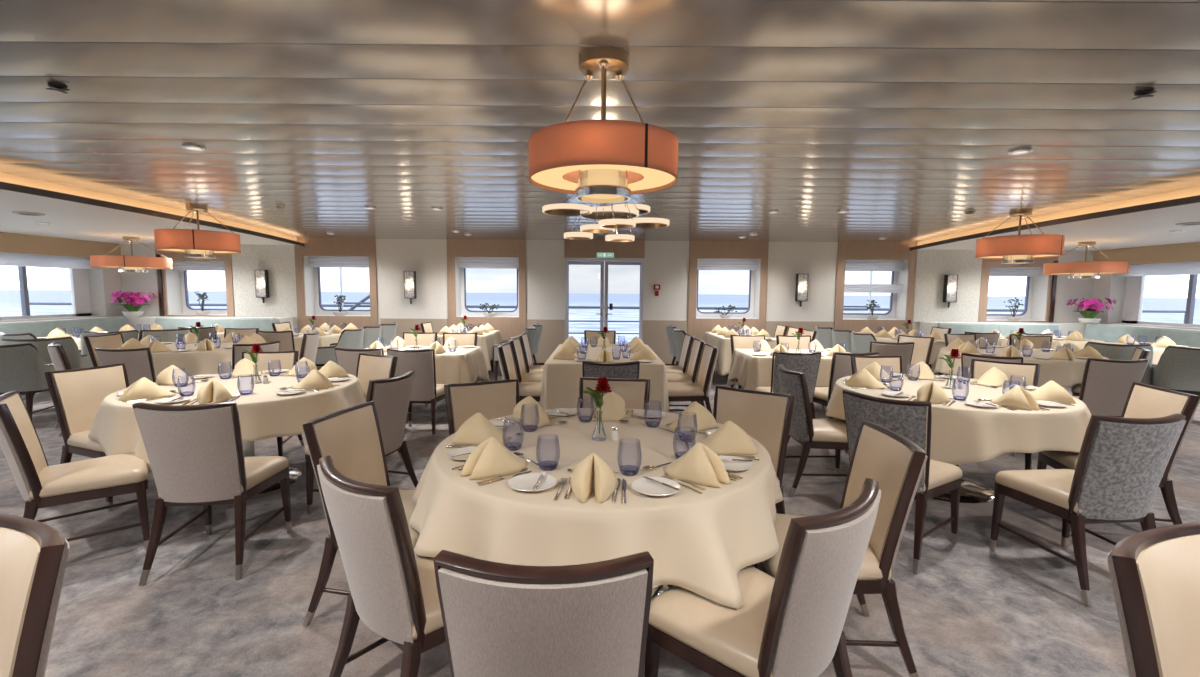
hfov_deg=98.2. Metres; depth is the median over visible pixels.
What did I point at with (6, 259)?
blind
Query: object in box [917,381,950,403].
napkin
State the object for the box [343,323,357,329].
napkin
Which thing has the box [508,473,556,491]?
bread plate
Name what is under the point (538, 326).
armchair
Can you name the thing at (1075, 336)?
napkin
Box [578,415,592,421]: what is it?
glass
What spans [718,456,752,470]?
bread plate
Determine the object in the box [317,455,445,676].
dining chair
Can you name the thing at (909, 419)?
dining chair
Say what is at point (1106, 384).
dining chair
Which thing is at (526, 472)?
knife
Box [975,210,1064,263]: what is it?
drum chandelier
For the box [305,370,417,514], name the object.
dining chair
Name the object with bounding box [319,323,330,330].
napkin
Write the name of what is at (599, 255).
exit sign
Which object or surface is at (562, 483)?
fork
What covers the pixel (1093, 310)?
potted orchid
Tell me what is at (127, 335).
armchair
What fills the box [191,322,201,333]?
carnation
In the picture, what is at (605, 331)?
carnation
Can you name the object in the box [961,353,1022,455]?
dining chair
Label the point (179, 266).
blind
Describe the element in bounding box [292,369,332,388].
napkin
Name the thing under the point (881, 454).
dining chair
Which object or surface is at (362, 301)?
frame
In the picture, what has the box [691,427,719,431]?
fork
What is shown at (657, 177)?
diffuser
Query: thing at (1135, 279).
window
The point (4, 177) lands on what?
trim
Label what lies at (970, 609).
floor
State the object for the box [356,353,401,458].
dining chair
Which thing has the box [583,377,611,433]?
carnation
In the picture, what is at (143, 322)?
trim
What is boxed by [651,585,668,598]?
round table
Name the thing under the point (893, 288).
window
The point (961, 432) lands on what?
tablecloth
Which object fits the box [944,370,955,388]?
bud vase
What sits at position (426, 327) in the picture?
dining chair
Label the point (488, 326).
napkin
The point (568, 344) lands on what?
napkin
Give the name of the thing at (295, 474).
round table
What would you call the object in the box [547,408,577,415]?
bread plate
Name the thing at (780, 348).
napkin
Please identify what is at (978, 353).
bread plate
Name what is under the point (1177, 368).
armchair
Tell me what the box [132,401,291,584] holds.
dining chair
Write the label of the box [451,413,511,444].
napkin
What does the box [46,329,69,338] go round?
napkin
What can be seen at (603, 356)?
napkin
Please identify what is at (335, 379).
bread plate
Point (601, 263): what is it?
door
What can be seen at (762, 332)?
napkin
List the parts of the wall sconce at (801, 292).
lamp glass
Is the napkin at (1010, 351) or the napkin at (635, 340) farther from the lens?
the napkin at (635, 340)
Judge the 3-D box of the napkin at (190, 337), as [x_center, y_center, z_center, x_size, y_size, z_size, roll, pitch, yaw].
[-5.470,-0.013,6.949,0.179,0.135,0.283,-4,7,-38]
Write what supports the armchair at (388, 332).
on the floor
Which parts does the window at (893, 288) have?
frame, sill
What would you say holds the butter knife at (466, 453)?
on the bread plate at (463, 450)
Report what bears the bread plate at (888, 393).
on the tablecloth at (961, 432)
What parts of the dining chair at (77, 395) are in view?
leg, seat rail, seat, frame, backrest, leg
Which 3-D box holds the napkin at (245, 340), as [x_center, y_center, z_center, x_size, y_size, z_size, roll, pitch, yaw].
[-4.457,0.032,6.532,0.283,0.135,0.179,0,5,0]
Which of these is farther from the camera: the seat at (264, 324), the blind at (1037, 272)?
the blind at (1037, 272)
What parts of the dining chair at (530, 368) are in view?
frame, backrest, seat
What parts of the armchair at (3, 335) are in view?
frame, panel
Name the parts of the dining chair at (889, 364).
frame, backrest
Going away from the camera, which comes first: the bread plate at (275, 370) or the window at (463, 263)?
the bread plate at (275, 370)
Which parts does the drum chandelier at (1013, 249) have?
lamp glass, lamp shade, rod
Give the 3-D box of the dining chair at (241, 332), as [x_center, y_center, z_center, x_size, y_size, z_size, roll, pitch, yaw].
[-5.181,0.320,7.361,0.496,0.909,0.585,0,5,-5]
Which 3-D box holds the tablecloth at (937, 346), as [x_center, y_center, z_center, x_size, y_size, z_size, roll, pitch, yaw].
[4.931,0.230,8.591,1.091,0.494,1.815,0,5,0]
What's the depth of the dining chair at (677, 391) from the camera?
5.34 m
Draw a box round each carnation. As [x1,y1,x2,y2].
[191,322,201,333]
[244,343,263,379]
[308,315,316,324]
[410,325,419,347]
[460,315,467,331]
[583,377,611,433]
[598,327,608,347]
[791,328,803,350]
[903,320,910,334]
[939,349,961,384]
[1012,328,1024,349]
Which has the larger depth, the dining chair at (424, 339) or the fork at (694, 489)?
the dining chair at (424, 339)
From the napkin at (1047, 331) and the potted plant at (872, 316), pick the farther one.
the potted plant at (872, 316)
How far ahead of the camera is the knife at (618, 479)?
1.84 m
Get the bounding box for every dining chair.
[0,390,149,550]
[0,513,69,676]
[44,363,129,511]
[47,342,71,435]
[84,333,123,366]
[95,347,155,384]
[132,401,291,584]
[178,326,216,340]
[224,328,258,338]
[232,341,279,372]
[242,351,304,456]
[258,330,298,360]
[271,322,291,330]
[299,331,319,363]
[302,401,419,626]
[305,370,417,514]
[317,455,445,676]
[334,348,383,376]
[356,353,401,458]
[387,348,446,441]
[403,332,437,406]
[420,322,432,332]
[433,550,653,676]
[443,332,477,382]
[444,379,519,435]
[497,343,540,401]
[508,337,542,404]
[517,333,543,372]
[579,377,649,409]
[582,361,639,378]
[584,330,615,343]
[645,478,880,676]
[665,334,694,402]
[666,338,705,405]
[667,344,718,413]
[713,386,794,568]
[730,335,764,388]
[751,420,927,676]
[755,351,821,418]
[774,324,787,337]
[776,335,824,410]
[777,364,847,497]
[787,326,799,335]
[801,329,816,341]
[813,352,878,421]
[842,389,961,573]
[843,356,902,451]
[870,341,913,373]
[897,335,933,373]
[928,326,951,374]
[944,334,975,374]
[955,359,1039,469]
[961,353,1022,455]
[965,332,998,345]
[989,413,1186,606]
[1009,334,1051,348]
[1021,333,1052,336]
[1033,382,1199,524]
[1071,347,1151,395]
[1072,358,1147,416]
[1107,522,1199,676]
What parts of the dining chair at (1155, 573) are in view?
panel, backrest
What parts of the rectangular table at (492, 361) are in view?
leg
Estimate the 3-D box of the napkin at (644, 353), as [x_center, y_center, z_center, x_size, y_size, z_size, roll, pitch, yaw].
[0.457,0.155,5.535,0.283,0.135,0.179,0,5,-8]
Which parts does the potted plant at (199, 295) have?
stem, pot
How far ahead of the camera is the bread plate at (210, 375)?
4.18 m
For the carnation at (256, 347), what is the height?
0.280 m
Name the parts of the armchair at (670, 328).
panel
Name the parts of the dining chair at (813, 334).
backrest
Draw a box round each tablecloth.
[72,336,80,349]
[88,370,365,472]
[118,341,266,378]
[214,332,223,340]
[294,331,340,369]
[365,346,489,383]
[409,408,783,608]
[437,330,501,370]
[537,344,668,411]
[704,332,776,375]
[727,349,848,389]
[825,374,1090,464]
[875,335,945,363]
[931,347,1107,386]
[996,337,1008,346]
[1051,337,1104,349]
[1098,342,1194,363]
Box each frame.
[336,267,369,309]
[844,271,879,312]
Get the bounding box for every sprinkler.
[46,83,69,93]
[1132,89,1156,99]
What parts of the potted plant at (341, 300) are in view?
pot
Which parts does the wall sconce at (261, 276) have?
lamp glass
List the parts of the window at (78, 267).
frame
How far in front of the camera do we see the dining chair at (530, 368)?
6.72 m
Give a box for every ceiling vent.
[12,211,45,215]
[1175,222,1199,225]
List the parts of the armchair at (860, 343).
frame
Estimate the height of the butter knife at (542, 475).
0.007 m
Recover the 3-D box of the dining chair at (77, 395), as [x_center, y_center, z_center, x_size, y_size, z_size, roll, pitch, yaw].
[-3.423,0.662,3.671,0.585,0.909,0.496,2,5,15]
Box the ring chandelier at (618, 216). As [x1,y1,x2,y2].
[542,194,669,241]
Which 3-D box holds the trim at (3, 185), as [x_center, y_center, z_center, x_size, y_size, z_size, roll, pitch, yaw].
[-5.732,-1.044,1.800,1.345,0.060,15.986,1,5,6]
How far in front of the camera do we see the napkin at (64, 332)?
7.63 m
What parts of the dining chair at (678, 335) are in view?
panel, frame, leg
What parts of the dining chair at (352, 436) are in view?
panel, leg, frame, backrest, seat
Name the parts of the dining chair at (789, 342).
frame, backrest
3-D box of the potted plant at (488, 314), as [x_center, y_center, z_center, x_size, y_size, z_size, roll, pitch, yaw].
[-2.148,-0.551,9.990,0.371,0.259,0.275,2,5,13]
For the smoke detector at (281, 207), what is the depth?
5.96 m
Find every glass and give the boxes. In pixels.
[179,391,193,396]
[239,390,252,394]
[504,442,521,450]
[522,425,537,431]
[538,461,557,470]
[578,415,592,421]
[619,466,639,475]
[645,421,659,427]
[679,434,694,441]
[953,396,966,400]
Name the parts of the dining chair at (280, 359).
backrest, frame, leg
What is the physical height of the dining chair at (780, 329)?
0.909 m
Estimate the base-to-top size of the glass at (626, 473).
0.133 m
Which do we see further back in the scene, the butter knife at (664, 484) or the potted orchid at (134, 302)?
the potted orchid at (134, 302)
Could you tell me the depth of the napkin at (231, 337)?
7.08 m
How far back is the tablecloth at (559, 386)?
5.18 m
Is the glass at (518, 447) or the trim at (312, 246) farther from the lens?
the trim at (312, 246)
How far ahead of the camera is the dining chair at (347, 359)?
5.02 m
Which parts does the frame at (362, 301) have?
post, rail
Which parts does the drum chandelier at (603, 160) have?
lamp shade, lamp glass, lamp shade, rod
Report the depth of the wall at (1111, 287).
9.54 m
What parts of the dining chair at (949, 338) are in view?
frame, backrest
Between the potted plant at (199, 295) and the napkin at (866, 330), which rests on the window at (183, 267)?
the potted plant at (199, 295)
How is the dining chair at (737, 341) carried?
on the floor
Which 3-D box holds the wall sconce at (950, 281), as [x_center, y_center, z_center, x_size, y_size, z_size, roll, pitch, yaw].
[6.576,-0.888,9.772,0.196,0.620,0.114,0,5,0]
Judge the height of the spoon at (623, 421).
0.010 m
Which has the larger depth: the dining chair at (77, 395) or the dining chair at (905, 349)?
the dining chair at (905, 349)
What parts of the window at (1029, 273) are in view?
frame, plate, sill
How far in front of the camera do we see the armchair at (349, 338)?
7.49 m
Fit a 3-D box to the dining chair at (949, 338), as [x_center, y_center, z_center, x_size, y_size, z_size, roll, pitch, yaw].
[5.169,0.401,7.262,0.496,0.909,0.585,0,5,-5]
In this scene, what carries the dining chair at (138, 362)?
on the floor
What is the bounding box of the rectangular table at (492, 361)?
[477,359,493,380]
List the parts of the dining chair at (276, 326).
backrest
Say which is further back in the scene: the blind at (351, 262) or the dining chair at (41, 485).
the blind at (351, 262)
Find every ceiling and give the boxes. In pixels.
[0,0,1199,241]
[0,189,294,244]
[922,203,1199,250]
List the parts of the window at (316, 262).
sill, frame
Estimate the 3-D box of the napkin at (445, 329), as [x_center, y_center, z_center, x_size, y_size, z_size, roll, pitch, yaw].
[-2.507,-0.133,8.524,0.283,0.135,0.179,0,5,-3]
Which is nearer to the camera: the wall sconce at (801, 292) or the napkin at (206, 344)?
the napkin at (206, 344)
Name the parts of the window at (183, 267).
sill, plate, frame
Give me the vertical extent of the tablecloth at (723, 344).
0.574 m
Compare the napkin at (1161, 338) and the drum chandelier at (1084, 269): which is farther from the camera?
the drum chandelier at (1084, 269)
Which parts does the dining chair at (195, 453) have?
leg, panel, frame, leg, seat, seat rail, backrest, leg, leg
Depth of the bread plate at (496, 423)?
2.76 m
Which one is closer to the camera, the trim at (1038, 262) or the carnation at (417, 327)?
the carnation at (417, 327)
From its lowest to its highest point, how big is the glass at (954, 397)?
0.133 m
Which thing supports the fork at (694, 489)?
on the tablecloth at (698, 543)
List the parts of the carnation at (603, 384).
stem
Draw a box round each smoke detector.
[274,205,285,209]
[964,210,975,213]
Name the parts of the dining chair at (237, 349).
panel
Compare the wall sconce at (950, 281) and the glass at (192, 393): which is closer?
the glass at (192, 393)
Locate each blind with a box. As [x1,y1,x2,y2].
[0,252,99,269]
[171,262,224,270]
[308,257,368,267]
[458,258,518,268]
[697,259,757,269]
[845,260,903,270]
[989,268,1042,276]
[1114,262,1199,276]
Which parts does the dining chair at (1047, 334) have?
frame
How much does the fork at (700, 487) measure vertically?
0.008 m
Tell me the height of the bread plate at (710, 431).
0.016 m
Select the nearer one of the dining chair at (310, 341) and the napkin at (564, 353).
the napkin at (564, 353)
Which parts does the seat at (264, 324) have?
backrest, backrest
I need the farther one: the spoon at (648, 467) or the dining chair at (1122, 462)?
the dining chair at (1122, 462)
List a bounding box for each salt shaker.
[263,375,267,383]
[611,427,617,440]
[958,381,962,388]
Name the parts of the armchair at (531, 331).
leg, frame, panel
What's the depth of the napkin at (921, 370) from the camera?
4.42 m
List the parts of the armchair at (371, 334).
frame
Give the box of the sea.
[0,290,1199,343]
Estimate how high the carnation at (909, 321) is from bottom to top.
0.280 m
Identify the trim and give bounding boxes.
[0,172,296,240]
[0,181,303,246]
[0,232,120,257]
[0,316,1199,336]
[155,250,234,316]
[156,255,1057,321]
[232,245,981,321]
[294,238,377,332]
[380,318,833,363]
[446,239,525,367]
[564,240,644,257]
[566,258,642,339]
[687,241,768,368]
[834,242,916,333]
[910,195,1199,250]
[917,187,1199,245]
[978,257,1057,322]
[1093,242,1199,264]
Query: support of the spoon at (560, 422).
on the tablecloth at (698, 543)
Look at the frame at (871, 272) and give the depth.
11.27 m
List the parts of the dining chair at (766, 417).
backrest, frame, leg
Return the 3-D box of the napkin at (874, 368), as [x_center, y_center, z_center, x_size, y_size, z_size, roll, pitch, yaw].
[2.349,0.268,4.416,0.179,0.135,0.283,-3,6,-30]
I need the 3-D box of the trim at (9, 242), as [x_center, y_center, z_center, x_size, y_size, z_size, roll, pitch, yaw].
[-9.054,-0.924,1.881,0.040,0.300,15.900,0,5,0]
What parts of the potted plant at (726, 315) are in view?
pot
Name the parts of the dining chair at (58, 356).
panel, frame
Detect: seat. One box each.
[0,317,128,336]
[155,317,275,330]
[937,323,1058,375]
[1083,324,1199,396]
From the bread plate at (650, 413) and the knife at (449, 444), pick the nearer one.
the knife at (449, 444)
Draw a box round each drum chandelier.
[90,236,172,272]
[154,205,240,258]
[529,46,677,203]
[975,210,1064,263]
[1043,241,1129,278]
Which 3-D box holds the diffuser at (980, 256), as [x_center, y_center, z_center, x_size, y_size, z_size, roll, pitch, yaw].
[4.881,-0.969,6.079,0.786,0.003,0.786,0,5,0]
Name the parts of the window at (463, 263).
sill, frame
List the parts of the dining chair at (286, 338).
panel, frame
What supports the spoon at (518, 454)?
on the tablecloth at (698, 543)
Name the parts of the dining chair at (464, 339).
backrest, frame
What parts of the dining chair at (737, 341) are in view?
frame, backrest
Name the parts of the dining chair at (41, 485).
panel, backrest, frame, leg, seat, seat rail, leg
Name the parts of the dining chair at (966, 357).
panel, frame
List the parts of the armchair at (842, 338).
frame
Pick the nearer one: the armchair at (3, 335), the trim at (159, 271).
the armchair at (3, 335)
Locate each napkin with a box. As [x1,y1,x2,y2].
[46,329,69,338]
[48,328,71,336]
[90,327,104,331]
[118,377,175,401]
[120,338,146,348]
[121,325,134,330]
[140,335,155,345]
[146,340,170,352]
[148,323,162,329]
[156,365,194,384]
[183,332,198,343]
[196,339,214,350]
[197,379,232,403]
[213,324,223,331]
[221,332,240,342]
[231,358,256,376]
[236,336,256,343]
[250,333,265,342]
[282,327,299,335]
[288,357,316,375]
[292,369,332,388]
[300,325,313,332]
[310,327,325,335]
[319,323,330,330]
[319,361,347,377]
[325,325,341,332]
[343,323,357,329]
[369,341,386,352]
[388,336,404,347]
[428,341,445,353]
[438,326,453,334]
[443,337,458,348]
[449,325,462,332]
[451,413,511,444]
[456,323,468,330]
[460,437,527,479]
[469,326,482,334]
[479,325,488,332]
[485,323,494,330]
[513,396,550,426]
[553,346,579,359]
[558,341,581,352]
[562,336,582,346]
[570,452,617,502]
[596,348,612,362]
[596,391,626,420]
[597,336,609,346]
[624,336,642,346]
[627,341,647,352]
[630,347,655,359]
[663,442,730,487]
[667,402,716,431]
[700,421,757,454]
[711,325,721,332]
[717,327,728,334]
[724,329,737,337]
[736,325,750,332]
[745,327,758,334]
[756,329,770,337]
[756,339,771,350]
[770,344,787,355]
[808,340,824,351]
[827,344,845,355]
[845,369,886,387]
[859,327,875,334]
[863,362,894,380]
[875,329,893,337]
[888,327,900,334]
[894,332,907,340]
[908,329,920,336]
[910,362,935,379]
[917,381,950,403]
[929,332,943,340]
[946,338,963,348]
[958,341,980,352]
[973,337,991,348]
[976,367,1006,385]
[989,329,1004,337]
[990,385,1039,410]
[1002,345,1020,356]
[1016,339,1032,349]
[1030,381,1075,402]
[1041,329,1056,337]
[1050,347,1074,360]
[1054,342,1079,353]
[1063,332,1083,340]
[1074,346,1102,358]
[1117,334,1138,343]
[1151,336,1169,344]
[1151,337,1176,346]
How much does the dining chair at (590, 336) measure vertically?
0.909 m
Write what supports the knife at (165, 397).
on the tablecloth at (264, 413)
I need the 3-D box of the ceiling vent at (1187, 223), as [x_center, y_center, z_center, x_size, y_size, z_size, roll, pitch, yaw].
[6.827,-1.320,5.998,0.260,0.022,0.260,0,5,0]
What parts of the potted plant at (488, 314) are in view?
pot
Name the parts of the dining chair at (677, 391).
seat, seat rail, backrest, frame, leg, panel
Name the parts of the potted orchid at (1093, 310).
pot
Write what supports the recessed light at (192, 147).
in the ceiling at (904, 117)
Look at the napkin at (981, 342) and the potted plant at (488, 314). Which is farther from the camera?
the potted plant at (488, 314)
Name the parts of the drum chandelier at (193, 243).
lamp shade, rod, lamp glass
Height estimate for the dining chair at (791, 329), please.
0.909 m
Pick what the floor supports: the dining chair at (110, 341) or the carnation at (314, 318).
the dining chair at (110, 341)
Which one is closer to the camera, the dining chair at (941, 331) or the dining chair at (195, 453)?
the dining chair at (195, 453)
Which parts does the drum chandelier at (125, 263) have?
lamp shade, lamp glass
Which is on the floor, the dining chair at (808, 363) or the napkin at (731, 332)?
the dining chair at (808, 363)
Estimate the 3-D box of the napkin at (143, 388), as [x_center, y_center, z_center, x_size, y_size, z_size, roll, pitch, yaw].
[-2.966,0.321,3.408,0.179,0.135,0.283,4,6,32]
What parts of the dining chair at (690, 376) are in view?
seat, backrest, frame, panel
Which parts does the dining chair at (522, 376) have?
frame, backrest, seat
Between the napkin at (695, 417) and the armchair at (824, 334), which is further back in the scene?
the armchair at (824, 334)
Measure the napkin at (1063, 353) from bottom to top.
0.135 m
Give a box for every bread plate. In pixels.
[154,397,189,403]
[172,349,191,351]
[189,374,213,378]
[264,369,287,372]
[275,389,303,394]
[329,377,349,381]
[447,447,475,459]
[490,421,507,428]
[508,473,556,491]
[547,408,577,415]
[574,359,590,361]
[631,477,680,495]
[635,410,665,417]
[637,360,653,362]
[706,429,716,435]
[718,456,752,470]
[752,353,767,355]
[881,391,909,396]
[889,373,903,376]
[939,375,963,378]
[964,401,998,407]
[978,353,995,354]
[1011,385,1038,389]
[1033,356,1051,358]
[1036,400,1066,406]
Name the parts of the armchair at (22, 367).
seat rail, frame, panel, leg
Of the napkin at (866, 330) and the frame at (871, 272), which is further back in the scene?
the frame at (871, 272)
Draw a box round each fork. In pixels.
[553,478,566,500]
[564,477,570,499]
[661,475,702,493]
[663,473,706,490]
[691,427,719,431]
[718,455,754,457]
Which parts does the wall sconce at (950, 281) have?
lamp glass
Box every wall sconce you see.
[254,270,268,302]
[404,271,416,303]
[795,274,808,306]
[943,275,957,307]
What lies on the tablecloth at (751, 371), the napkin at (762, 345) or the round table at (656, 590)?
the napkin at (762, 345)
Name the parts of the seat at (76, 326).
backrest, backrest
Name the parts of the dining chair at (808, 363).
seat, frame, panel, leg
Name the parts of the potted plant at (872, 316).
pot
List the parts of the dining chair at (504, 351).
panel, frame, backrest, seat, seat rail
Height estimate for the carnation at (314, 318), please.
0.280 m
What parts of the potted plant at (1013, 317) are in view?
pot, stem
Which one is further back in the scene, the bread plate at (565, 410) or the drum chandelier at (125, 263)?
the drum chandelier at (125, 263)
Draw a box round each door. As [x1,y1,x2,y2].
[568,261,603,337]
[604,261,640,338]
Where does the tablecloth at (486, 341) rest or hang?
on the rectangular table at (492, 361)
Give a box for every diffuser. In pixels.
[161,249,236,252]
[531,164,674,190]
[979,255,1055,257]
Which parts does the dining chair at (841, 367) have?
seat rail, seat, frame, panel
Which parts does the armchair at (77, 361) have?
frame, panel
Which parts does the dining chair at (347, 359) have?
frame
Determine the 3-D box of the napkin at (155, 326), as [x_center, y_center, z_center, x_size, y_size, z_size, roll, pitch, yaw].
[-7.499,-0.188,8.751,0.179,0.135,0.283,1,5,1]
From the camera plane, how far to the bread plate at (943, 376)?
4.43 m
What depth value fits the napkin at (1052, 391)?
3.47 m
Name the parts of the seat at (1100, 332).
backrest, backrest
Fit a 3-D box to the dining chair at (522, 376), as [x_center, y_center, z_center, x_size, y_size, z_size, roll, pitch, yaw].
[-0.783,0.459,6.146,0.585,0.909,0.496,0,5,0]
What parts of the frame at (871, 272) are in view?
rail, post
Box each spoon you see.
[510,432,523,445]
[514,452,538,465]
[537,421,566,428]
[594,420,628,422]
[642,462,671,469]
[658,427,684,435]
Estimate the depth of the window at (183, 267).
9.99 m
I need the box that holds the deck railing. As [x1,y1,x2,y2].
[29,302,1185,333]
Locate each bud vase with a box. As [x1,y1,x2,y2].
[251,365,261,383]
[592,410,606,440]
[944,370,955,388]
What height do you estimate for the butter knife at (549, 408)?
0.007 m
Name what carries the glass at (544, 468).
on the tablecloth at (698, 543)
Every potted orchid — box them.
[110,291,156,316]
[1067,297,1116,323]
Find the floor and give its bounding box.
[0,368,1199,676]
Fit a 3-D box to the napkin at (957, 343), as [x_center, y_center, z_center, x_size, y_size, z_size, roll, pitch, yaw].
[4.746,0.066,6.864,0.283,0.135,0.179,5,7,44]
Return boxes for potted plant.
[194,291,209,314]
[333,295,345,315]
[479,303,498,316]
[714,305,737,317]
[866,300,878,318]
[1004,297,1023,319]
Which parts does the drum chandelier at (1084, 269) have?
lamp glass, rod, lamp shade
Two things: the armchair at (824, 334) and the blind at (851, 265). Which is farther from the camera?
the blind at (851, 265)
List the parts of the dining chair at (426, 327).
backrest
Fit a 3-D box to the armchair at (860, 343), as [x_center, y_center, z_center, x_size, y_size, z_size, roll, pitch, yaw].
[4.060,0.357,7.710,0.658,0.902,0.664,0,5,0]
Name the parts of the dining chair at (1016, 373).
backrest, frame, leg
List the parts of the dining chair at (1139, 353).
seat, backrest, frame, panel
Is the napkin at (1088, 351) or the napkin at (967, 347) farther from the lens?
the napkin at (967, 347)
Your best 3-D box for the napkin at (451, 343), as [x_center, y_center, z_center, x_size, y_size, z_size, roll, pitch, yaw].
[-1.880,0.046,6.570,0.179,0.135,0.283,0,5,-1]
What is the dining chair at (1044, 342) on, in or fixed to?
on the floor
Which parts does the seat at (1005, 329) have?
backrest, backrest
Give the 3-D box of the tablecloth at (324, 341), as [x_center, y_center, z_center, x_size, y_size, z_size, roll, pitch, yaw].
[-4.642,0.155,8.682,1.060,0.495,1.819,0,5,0]
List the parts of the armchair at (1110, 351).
frame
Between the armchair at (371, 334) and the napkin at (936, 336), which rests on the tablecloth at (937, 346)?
the napkin at (936, 336)
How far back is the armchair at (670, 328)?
8.73 m
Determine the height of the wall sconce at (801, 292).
0.620 m
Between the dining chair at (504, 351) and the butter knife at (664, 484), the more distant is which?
the dining chair at (504, 351)
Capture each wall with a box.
[0,252,123,321]
[120,239,1093,365]
[1092,261,1199,329]
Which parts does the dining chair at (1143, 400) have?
leg, seat rail, seat, backrest, frame, leg, panel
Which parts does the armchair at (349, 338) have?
frame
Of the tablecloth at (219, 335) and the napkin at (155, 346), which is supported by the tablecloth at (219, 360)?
the napkin at (155, 346)
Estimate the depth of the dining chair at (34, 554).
1.14 m
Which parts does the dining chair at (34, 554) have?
backrest, panel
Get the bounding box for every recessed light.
[181,144,206,150]
[364,206,375,209]
[431,207,442,210]
[1007,148,1032,154]
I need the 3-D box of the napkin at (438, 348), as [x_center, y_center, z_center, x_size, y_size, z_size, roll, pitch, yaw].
[-1.881,0.097,5.995,0.179,0.135,0.283,1,5,4]
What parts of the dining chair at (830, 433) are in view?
panel, frame, leg, seat rail, seat, leg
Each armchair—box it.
[0,332,81,396]
[0,337,89,399]
[0,343,54,419]
[80,330,138,366]
[137,328,193,341]
[315,327,363,366]
[363,324,381,348]
[381,322,396,345]
[493,326,537,380]
[504,323,542,364]
[666,325,678,365]
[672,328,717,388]
[816,325,832,348]
[832,328,851,352]
[851,331,875,352]
[1084,342,1152,384]
[1150,346,1199,393]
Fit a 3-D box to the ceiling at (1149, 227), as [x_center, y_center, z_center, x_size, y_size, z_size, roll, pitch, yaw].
[7.512,-0.963,1.867,4.630,0.010,15.900,0,5,0]
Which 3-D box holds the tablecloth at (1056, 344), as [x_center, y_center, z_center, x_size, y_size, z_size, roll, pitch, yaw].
[7.556,0.136,8.541,0.957,0.261,0.958,0,5,0]
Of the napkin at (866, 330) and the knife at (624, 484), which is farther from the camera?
the napkin at (866, 330)
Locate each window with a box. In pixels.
[0,252,99,319]
[171,262,226,314]
[307,257,370,315]
[457,258,518,316]
[696,259,757,318]
[843,260,903,319]
[986,268,1042,320]
[1114,262,1199,327]
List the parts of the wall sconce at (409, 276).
lamp glass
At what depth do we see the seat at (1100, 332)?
8.45 m
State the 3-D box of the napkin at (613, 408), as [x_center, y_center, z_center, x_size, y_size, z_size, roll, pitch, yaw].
[0.067,0.377,3.024,0.179,0.135,0.283,1,5,4]
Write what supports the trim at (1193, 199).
attached to the wall at (665, 263)
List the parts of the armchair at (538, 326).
frame, panel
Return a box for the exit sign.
[597,253,613,257]
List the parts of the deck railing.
rail, rail, handrail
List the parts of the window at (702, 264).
frame, sill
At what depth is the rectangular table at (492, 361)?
9.53 m
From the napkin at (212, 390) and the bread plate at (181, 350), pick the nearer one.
the napkin at (212, 390)
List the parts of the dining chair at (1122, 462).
leg, leg, seat rail, seat, leg, frame, panel, leg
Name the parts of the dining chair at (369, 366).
backrest, frame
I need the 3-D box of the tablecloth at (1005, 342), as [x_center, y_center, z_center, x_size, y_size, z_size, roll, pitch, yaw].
[6.648,0.128,8.561,0.877,0.262,0.865,0,5,0]
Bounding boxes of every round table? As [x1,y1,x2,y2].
[242,441,301,494]
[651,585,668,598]
[934,476,993,502]
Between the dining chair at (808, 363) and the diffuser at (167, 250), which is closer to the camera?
the dining chair at (808, 363)
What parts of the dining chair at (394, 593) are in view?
leg, panel, seat rail, leg, seat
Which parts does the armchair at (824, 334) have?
frame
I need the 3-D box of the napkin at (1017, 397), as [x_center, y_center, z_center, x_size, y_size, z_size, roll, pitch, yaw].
[2.667,0.366,3.343,0.179,0.135,0.283,0,5,-10]
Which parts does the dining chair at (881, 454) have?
seat rail, seat, leg, backrest, frame, leg, panel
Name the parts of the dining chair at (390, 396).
leg, seat rail, seat, frame, panel, leg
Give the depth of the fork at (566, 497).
1.83 m
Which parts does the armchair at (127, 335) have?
frame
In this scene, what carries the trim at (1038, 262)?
attached to the wall at (665, 263)
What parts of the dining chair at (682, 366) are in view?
seat, backrest, frame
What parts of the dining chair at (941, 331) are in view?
backrest, frame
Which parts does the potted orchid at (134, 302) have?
pot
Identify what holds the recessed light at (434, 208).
in the ceiling at (904, 117)
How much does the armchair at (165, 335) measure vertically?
0.902 m
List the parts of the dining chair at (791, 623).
leg, seat, seat rail, frame, panel, leg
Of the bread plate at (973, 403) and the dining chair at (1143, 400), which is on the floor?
the dining chair at (1143, 400)
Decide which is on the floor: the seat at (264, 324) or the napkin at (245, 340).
the seat at (264, 324)
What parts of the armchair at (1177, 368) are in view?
frame, seat rail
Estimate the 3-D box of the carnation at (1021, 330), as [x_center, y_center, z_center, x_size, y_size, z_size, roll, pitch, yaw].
[5.171,0.009,6.429,0.129,0.280,0.122,-2,6,-26]
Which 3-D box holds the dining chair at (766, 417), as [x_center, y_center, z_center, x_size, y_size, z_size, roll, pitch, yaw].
[0.744,0.764,2.859,0.496,0.909,0.585,4,6,37]
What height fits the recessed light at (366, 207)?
0.016 m
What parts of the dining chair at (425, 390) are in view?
leg, panel, frame, seat rail, leg, seat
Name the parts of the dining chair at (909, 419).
panel, frame, leg, seat rail, seat, leg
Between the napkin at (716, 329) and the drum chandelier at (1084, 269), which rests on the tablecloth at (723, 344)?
the napkin at (716, 329)
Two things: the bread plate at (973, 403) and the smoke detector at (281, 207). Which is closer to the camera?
the bread plate at (973, 403)
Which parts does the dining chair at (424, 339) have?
backrest, frame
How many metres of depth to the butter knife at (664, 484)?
1.88 m
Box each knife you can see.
[127,397,170,402]
[446,446,476,447]
[449,444,477,445]
[451,453,470,457]
[476,468,527,483]
[478,470,531,485]
[499,418,525,426]
[504,417,528,426]
[532,472,544,490]
[549,408,569,414]
[612,478,620,503]
[621,479,626,504]
[642,476,680,490]
[721,459,752,461]
[727,472,743,478]

